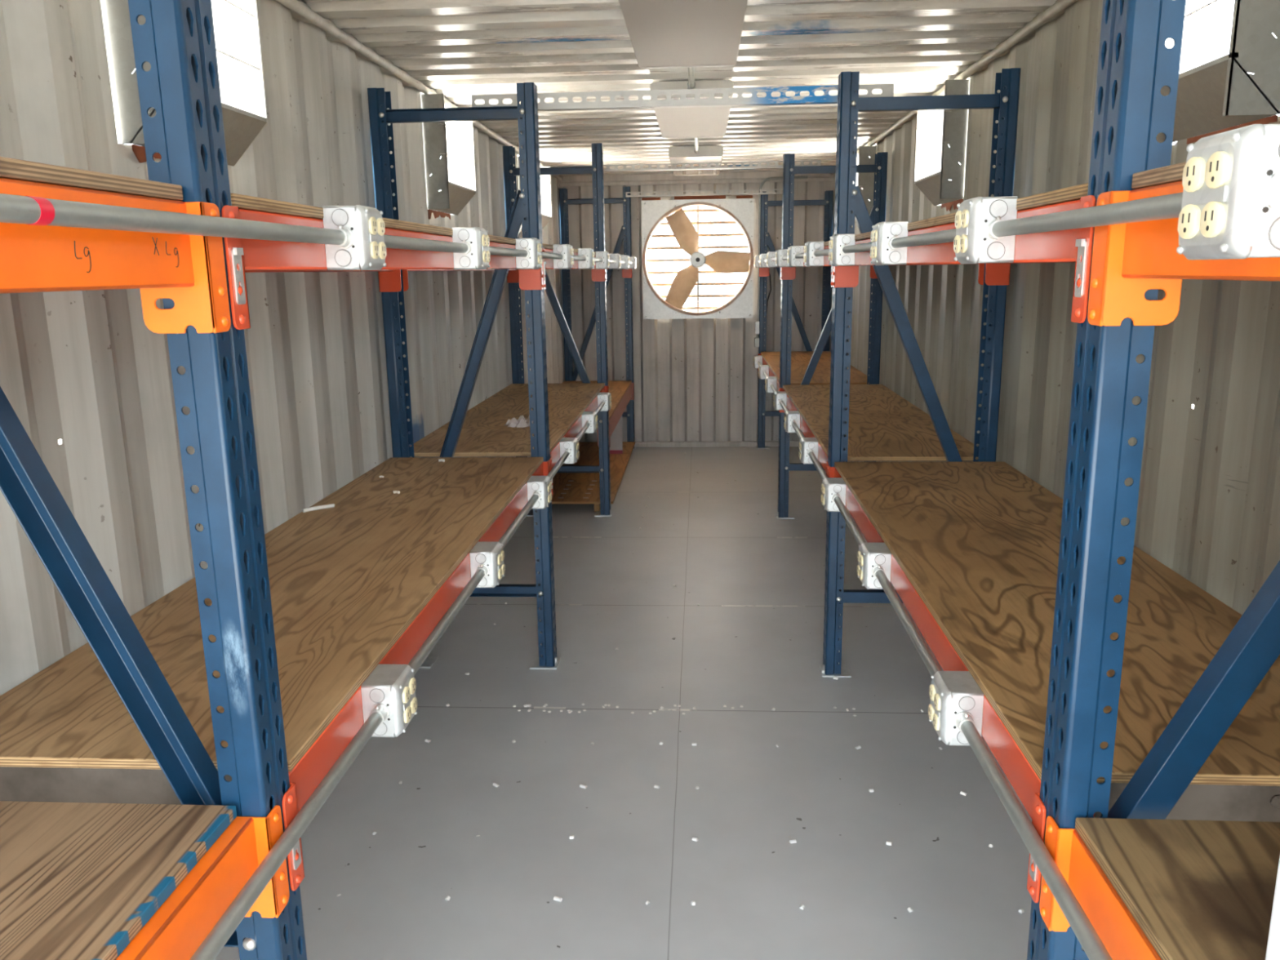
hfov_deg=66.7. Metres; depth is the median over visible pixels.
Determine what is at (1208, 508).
wall
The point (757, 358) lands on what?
outlet box
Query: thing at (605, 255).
outlet box
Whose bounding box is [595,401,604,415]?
conduit
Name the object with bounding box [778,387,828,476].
crossbeam
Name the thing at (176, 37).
frame
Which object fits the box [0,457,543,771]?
shelf
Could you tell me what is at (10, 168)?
shelf
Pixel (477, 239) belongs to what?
outlet box
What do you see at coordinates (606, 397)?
outlet box
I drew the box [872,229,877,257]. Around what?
receptacle
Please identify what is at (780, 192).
bar
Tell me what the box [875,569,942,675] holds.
conduit
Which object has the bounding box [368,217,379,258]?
receptacle
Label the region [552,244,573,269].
outlet box
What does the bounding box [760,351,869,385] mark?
shelf
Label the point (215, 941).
conduit
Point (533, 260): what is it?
outlet box
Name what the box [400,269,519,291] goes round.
crossbeam
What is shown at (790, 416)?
outlet box
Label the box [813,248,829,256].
conduit
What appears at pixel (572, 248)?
receptacle
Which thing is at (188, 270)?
crossbeam
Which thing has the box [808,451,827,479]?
conduit
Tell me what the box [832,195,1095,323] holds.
crossbeam
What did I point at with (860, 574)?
receptacle
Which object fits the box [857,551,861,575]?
receptacle
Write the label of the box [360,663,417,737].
outlet box
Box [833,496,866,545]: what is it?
conduit
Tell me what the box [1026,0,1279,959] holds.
frame
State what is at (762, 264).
outlet box
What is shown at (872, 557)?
outlet box
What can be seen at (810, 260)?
outlet box
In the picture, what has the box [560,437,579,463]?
outlet box
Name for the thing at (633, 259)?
outlet box
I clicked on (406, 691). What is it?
receptacle
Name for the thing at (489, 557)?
outlet box
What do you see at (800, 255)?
conduit
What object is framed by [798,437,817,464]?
outlet box
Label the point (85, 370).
wall
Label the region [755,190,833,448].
frame
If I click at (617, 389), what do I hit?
shelf
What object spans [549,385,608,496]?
crossbeam
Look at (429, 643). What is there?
conduit
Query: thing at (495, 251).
conduit
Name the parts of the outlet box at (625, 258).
plate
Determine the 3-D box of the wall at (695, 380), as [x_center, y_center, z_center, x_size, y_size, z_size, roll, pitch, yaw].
[0.533,-1.495,8.656,2.597,2.420,0.045,0,12,4]
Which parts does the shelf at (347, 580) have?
foam strip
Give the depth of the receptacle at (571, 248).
4.08 m
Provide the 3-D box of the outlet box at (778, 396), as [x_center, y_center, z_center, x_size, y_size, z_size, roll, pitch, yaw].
[0.847,-0.480,5.893,0.075,0.104,0.154,0,12,4]
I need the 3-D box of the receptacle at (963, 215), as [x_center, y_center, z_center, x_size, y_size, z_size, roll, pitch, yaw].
[0.523,-0.402,1.569,0.006,0.068,0.031,0,12,4]
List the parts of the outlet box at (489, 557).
plate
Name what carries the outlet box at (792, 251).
attached to the crossbeam at (787, 273)
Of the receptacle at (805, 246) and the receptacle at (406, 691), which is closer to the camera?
the receptacle at (406, 691)
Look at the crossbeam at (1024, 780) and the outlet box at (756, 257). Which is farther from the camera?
the outlet box at (756, 257)
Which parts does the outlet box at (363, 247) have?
plate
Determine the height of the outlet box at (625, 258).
0.104 m
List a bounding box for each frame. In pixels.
[0,0,306,959]
[367,82,560,669]
[502,142,613,516]
[559,186,635,448]
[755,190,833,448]
[775,151,888,519]
[819,67,1021,677]
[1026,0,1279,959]
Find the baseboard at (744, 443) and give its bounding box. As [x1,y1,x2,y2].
[577,440,799,447]
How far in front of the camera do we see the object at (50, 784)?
1.49 m
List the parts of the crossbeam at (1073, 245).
rail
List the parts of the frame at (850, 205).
foot plate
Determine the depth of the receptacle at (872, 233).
2.42 m
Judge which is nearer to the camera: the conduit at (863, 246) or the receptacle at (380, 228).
the receptacle at (380, 228)
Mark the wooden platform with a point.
(567, 487)
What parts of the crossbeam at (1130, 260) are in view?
rail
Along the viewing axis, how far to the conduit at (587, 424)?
4.75 m
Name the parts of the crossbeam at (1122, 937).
rail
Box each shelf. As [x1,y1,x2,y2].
[0,156,182,199]
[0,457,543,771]
[0,800,236,959]
[230,193,515,244]
[409,428,567,457]
[439,382,604,431]
[542,243,595,255]
[561,380,631,419]
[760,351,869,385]
[782,384,977,461]
[803,240,829,249]
[834,462,1279,786]
[854,182,1088,240]
[1075,817,1279,959]
[1131,161,1186,188]
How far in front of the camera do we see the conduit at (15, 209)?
1.00 m
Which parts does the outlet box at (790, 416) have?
plate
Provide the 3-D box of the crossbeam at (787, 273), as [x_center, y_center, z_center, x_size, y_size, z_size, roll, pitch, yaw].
[0.830,-1.051,4.779,0.093,0.156,2.484,0,12,4]
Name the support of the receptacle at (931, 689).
attached to the outlet box at (956, 697)
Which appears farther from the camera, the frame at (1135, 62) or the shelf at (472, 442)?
the shelf at (472, 442)
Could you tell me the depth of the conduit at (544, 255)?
3.74 m
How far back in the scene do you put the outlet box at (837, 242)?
3.18 m
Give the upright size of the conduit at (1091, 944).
0.023 m
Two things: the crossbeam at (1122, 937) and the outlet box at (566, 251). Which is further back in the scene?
the outlet box at (566, 251)
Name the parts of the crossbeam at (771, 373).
rail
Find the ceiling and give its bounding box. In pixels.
[297,0,1056,175]
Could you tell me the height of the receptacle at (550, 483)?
0.068 m
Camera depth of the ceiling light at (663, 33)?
3.06 m
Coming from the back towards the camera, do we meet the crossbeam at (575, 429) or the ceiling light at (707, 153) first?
the ceiling light at (707, 153)
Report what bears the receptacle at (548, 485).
attached to the outlet box at (541, 486)
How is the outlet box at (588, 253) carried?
attached to the crossbeam at (597, 275)
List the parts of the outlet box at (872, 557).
plate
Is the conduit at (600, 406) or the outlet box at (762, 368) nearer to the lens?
the conduit at (600, 406)
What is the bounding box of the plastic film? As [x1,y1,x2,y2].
[504,414,533,427]
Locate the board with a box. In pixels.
[609,415,622,453]
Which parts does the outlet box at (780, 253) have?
plate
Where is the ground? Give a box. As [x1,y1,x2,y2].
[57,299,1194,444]
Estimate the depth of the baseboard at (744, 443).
8.85 m
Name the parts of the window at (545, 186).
panel, louver blade, panel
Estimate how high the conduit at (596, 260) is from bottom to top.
0.023 m
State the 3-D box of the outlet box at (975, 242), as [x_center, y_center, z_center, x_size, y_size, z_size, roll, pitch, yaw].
[0.559,-0.406,1.585,0.075,0.104,0.154,0,12,4]
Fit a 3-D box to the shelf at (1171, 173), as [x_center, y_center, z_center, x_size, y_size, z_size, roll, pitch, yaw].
[0.838,-0.193,0.398,0.636,0.017,1.442,0,12,4]
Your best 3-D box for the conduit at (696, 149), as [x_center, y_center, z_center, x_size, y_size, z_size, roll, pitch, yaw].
[0.348,-2.097,5.992,0.060,0.052,0.972,0,12,4]
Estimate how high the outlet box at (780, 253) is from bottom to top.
0.104 m
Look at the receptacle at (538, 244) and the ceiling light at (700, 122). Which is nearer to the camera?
the receptacle at (538, 244)
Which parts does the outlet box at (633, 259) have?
plate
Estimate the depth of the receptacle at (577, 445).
4.26 m
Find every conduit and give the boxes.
[0,193,345,244]
[189,712,382,959]
[383,235,467,253]
[408,568,484,675]
[488,245,527,257]
[498,493,538,548]
[541,251,563,259]
[546,451,568,480]
[573,255,586,261]
[575,422,590,441]
[594,257,602,262]
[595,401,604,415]
[687,67,695,88]
[693,137,699,153]
[754,175,808,346]
[770,384,777,392]
[779,400,788,412]
[782,255,787,260]
[791,422,804,439]
[795,253,804,258]
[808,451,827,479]
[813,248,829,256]
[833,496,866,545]
[842,242,871,253]
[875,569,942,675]
[890,228,955,248]
[960,720,1112,959]
[991,192,1182,236]
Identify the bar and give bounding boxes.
[471,83,893,111]
[557,160,820,171]
[626,188,782,197]
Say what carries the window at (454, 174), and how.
in the wall at (85, 370)
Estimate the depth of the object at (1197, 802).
1.42 m
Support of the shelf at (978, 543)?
on the crossbeam at (1024, 780)
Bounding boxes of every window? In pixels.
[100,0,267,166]
[420,93,475,219]
[517,155,551,230]
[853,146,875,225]
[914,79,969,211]
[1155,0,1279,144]
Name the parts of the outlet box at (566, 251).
plate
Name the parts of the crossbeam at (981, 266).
rail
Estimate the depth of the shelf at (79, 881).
1.19 m
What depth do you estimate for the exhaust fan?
8.51 m
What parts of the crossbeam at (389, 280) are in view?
rail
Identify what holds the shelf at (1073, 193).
on the crossbeam at (996, 273)
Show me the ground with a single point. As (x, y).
(689, 303)
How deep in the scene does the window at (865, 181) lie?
6.39 m
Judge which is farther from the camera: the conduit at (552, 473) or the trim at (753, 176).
the trim at (753, 176)
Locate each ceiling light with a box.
[618,0,747,68]
[649,79,733,138]
[668,145,723,175]
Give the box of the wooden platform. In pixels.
[551,441,635,511]
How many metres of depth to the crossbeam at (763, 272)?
8.40 m
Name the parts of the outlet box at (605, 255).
plate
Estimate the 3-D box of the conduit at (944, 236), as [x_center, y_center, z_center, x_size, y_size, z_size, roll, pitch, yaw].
[0.591,-0.495,1.994,0.024,0.023,0.726,0,12,4]
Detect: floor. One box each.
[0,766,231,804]
[214,446,1083,959]
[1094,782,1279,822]
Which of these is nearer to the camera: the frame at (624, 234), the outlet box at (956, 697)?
the outlet box at (956, 697)
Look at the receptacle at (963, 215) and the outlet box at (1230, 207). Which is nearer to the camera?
the outlet box at (1230, 207)
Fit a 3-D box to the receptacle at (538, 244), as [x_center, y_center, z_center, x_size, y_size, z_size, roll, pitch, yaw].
[-0.339,-0.760,3.263,0.006,0.068,0.031,0,12,4]
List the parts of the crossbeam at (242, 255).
rail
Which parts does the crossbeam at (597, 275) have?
rail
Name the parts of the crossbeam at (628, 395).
rail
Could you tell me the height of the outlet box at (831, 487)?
0.104 m
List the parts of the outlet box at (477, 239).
plate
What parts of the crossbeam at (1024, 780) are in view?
rail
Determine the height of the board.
0.440 m
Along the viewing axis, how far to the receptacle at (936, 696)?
1.75 m
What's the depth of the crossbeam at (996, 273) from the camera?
3.49 m
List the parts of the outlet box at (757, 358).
plate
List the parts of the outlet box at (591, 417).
plate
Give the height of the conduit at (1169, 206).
0.023 m
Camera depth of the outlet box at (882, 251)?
2.36 m
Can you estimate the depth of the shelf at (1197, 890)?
1.16 m
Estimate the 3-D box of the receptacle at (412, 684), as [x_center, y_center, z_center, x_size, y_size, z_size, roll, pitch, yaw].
[-0.426,0.405,1.827,0.006,0.068,0.031,0,12,4]
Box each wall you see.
[0,0,563,695]
[557,181,835,441]
[831,0,1279,614]
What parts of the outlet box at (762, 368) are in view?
plate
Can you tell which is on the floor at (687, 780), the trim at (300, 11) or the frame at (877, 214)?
the frame at (877, 214)
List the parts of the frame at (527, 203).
foot plate, foot plate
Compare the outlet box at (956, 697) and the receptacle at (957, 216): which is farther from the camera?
the outlet box at (956, 697)
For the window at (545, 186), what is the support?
in the wall at (85, 370)
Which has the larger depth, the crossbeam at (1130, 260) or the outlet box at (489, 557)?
the outlet box at (489, 557)
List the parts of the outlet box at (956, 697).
plate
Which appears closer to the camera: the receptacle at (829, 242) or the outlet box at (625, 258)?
the receptacle at (829, 242)
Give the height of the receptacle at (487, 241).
0.068 m
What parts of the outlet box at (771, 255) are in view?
plate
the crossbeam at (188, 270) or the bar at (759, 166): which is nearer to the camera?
the crossbeam at (188, 270)
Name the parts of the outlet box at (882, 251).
plate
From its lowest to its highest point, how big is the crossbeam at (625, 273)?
0.156 m
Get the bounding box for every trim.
[274,0,563,180]
[557,171,835,186]
[830,0,1077,174]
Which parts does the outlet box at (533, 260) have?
plate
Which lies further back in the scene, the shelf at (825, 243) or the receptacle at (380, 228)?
the shelf at (825, 243)
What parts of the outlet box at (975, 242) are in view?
plate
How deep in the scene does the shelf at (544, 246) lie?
3.98 m
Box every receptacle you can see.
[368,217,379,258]
[376,217,386,259]
[402,686,411,723]
[408,677,417,713]
[481,234,487,262]
[485,235,490,262]
[497,554,502,578]
[500,550,505,574]
[537,243,540,263]
[539,243,542,263]
[547,484,550,502]
[549,481,551,500]
[570,248,572,265]
[572,248,573,265]
[576,444,578,458]
[804,245,806,262]
[821,484,823,502]
[822,486,824,505]
[828,240,831,261]
[830,240,832,261]
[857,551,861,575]
[858,555,862,580]
[870,230,874,258]
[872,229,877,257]
[928,684,935,720]
[933,693,940,730]
[953,210,961,253]
[959,208,968,253]
[1177,156,1205,239]
[1199,151,1230,237]
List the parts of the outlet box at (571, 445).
plate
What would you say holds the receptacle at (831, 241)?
attached to the outlet box at (837, 242)
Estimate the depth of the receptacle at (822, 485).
3.46 m
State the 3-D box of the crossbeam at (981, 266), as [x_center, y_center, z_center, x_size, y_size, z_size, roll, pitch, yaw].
[1.367,-1.051,4.743,0.086,0.156,2.484,0,12,4]
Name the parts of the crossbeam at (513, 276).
rail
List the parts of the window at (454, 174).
panel, louver blade, louver blade, panel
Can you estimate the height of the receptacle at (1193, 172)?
0.068 m
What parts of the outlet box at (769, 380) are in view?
plate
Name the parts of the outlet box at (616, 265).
plate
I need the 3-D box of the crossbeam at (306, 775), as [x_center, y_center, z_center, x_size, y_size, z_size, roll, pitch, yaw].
[-0.470,0.261,2.624,0.092,0.156,2.508,0,12,4]
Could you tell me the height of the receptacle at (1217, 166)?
0.068 m
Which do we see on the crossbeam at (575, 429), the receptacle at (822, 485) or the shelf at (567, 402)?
the shelf at (567, 402)
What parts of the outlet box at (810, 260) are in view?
plate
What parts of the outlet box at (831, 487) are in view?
plate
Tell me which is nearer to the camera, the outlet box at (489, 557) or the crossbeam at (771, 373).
the outlet box at (489, 557)
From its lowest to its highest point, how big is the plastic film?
0.044 m
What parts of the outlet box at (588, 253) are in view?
plate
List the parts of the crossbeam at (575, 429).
rail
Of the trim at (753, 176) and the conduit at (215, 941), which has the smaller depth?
the conduit at (215, 941)
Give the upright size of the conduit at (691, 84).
0.052 m
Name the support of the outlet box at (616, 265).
attached to the crossbeam at (625, 273)
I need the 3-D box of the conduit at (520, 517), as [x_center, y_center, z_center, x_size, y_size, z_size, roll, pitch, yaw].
[-0.389,0.137,3.066,0.023,0.023,0.761,0,12,4]
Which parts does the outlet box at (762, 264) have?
plate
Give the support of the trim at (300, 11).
attached to the wall at (85, 370)
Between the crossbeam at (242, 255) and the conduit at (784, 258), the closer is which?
the crossbeam at (242, 255)
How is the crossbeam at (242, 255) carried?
attached to the frame at (176, 37)
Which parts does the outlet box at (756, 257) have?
plate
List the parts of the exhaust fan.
louver blade, blade, blade, louver blade, louver blade, louver blade, louver blade, louver blade, louver blade, link rod, louver blade, louver blade, blade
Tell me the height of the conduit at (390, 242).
0.023 m
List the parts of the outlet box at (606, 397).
plate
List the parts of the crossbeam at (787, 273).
rail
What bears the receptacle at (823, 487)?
attached to the outlet box at (831, 487)
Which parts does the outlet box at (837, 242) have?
plate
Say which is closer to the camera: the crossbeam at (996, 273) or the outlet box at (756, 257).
the crossbeam at (996, 273)
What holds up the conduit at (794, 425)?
attached to the crossbeam at (823, 457)
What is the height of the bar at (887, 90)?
0.058 m
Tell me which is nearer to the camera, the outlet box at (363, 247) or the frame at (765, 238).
the outlet box at (363, 247)
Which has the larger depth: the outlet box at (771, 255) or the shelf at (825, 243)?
the outlet box at (771, 255)
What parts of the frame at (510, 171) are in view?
foot plate, foot plate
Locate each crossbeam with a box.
[0,177,231,333]
[115,805,289,959]
[221,204,544,329]
[244,269,401,292]
[281,460,550,890]
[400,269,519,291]
[542,247,606,289]
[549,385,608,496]
[596,382,634,447]
[605,267,632,280]
[758,354,779,410]
[759,266,781,279]
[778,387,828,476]
[780,245,833,287]
[827,465,1094,902]
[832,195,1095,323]
[870,263,984,284]
[984,261,1075,285]
[1039,816,1161,959]
[1087,180,1279,326]
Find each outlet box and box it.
[322,204,386,270]
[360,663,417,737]
[452,226,490,269]
[470,542,505,587]
[515,237,542,269]
[527,475,551,509]
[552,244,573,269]
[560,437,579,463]
[577,248,595,269]
[582,411,598,433]
[595,251,609,269]
[597,392,611,411]
[608,253,621,269]
[619,254,629,269]
[627,256,636,269]
[752,355,762,368]
[754,255,760,267]
[758,364,768,379]
[759,253,768,267]
[764,376,776,392]
[766,251,776,267]
[773,391,786,410]
[775,248,789,267]
[783,410,799,432]
[786,245,804,266]
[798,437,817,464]
[803,240,824,266]
[821,477,845,511]
[828,233,855,266]
[857,542,891,589]
[870,221,908,265]
[928,671,983,746]
[953,195,1017,263]
[1176,124,1279,259]
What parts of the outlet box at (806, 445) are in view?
plate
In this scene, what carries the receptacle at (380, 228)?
attached to the outlet box at (363, 247)
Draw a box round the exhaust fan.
[641,195,754,319]
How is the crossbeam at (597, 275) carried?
attached to the frame at (527, 203)
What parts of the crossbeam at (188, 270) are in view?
rail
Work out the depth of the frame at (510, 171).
6.18 m
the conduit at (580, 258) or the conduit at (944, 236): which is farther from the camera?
the conduit at (580, 258)
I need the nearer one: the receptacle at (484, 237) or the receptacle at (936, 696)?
the receptacle at (936, 696)
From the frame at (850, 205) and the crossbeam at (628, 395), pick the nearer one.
the frame at (850, 205)
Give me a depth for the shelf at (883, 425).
4.51 m
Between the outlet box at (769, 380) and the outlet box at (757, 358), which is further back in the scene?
the outlet box at (757, 358)
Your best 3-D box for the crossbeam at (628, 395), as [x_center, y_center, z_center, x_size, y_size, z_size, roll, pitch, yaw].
[-0.169,-0.544,7.544,0.086,0.156,2.431,0,12,4]
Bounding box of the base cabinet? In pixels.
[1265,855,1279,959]
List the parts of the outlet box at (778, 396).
plate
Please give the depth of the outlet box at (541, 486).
3.45 m
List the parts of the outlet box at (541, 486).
plate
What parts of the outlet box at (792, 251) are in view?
plate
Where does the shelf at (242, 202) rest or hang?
on the crossbeam at (242, 255)
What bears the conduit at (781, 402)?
attached to the crossbeam at (823, 457)
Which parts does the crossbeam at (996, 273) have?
rail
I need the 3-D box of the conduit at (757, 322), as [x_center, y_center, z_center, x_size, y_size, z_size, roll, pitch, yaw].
[1.217,-1.879,8.418,0.436,1.440,0.065,0,12,4]
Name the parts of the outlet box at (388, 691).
plate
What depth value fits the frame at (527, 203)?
3.72 m
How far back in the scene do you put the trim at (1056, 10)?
3.59 m
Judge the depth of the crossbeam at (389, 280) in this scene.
3.67 m
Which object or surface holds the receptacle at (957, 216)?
attached to the outlet box at (975, 242)
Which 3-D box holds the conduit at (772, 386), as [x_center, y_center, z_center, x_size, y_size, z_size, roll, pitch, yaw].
[0.879,-0.570,6.302,0.024,0.023,0.726,0,12,4]
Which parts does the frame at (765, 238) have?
foot plate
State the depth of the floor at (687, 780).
3.10 m
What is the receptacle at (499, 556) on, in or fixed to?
attached to the outlet box at (489, 557)
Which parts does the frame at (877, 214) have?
foot plate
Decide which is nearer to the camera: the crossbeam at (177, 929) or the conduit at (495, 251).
the crossbeam at (177, 929)
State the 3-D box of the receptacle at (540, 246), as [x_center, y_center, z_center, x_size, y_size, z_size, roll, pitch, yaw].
[-0.337,-0.768,3.301,0.006,0.068,0.031,0,12,4]
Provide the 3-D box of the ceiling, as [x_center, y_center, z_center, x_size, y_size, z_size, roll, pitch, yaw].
[0.210,-1.717,4.074,2.480,0.022,9.380,0,12,4]

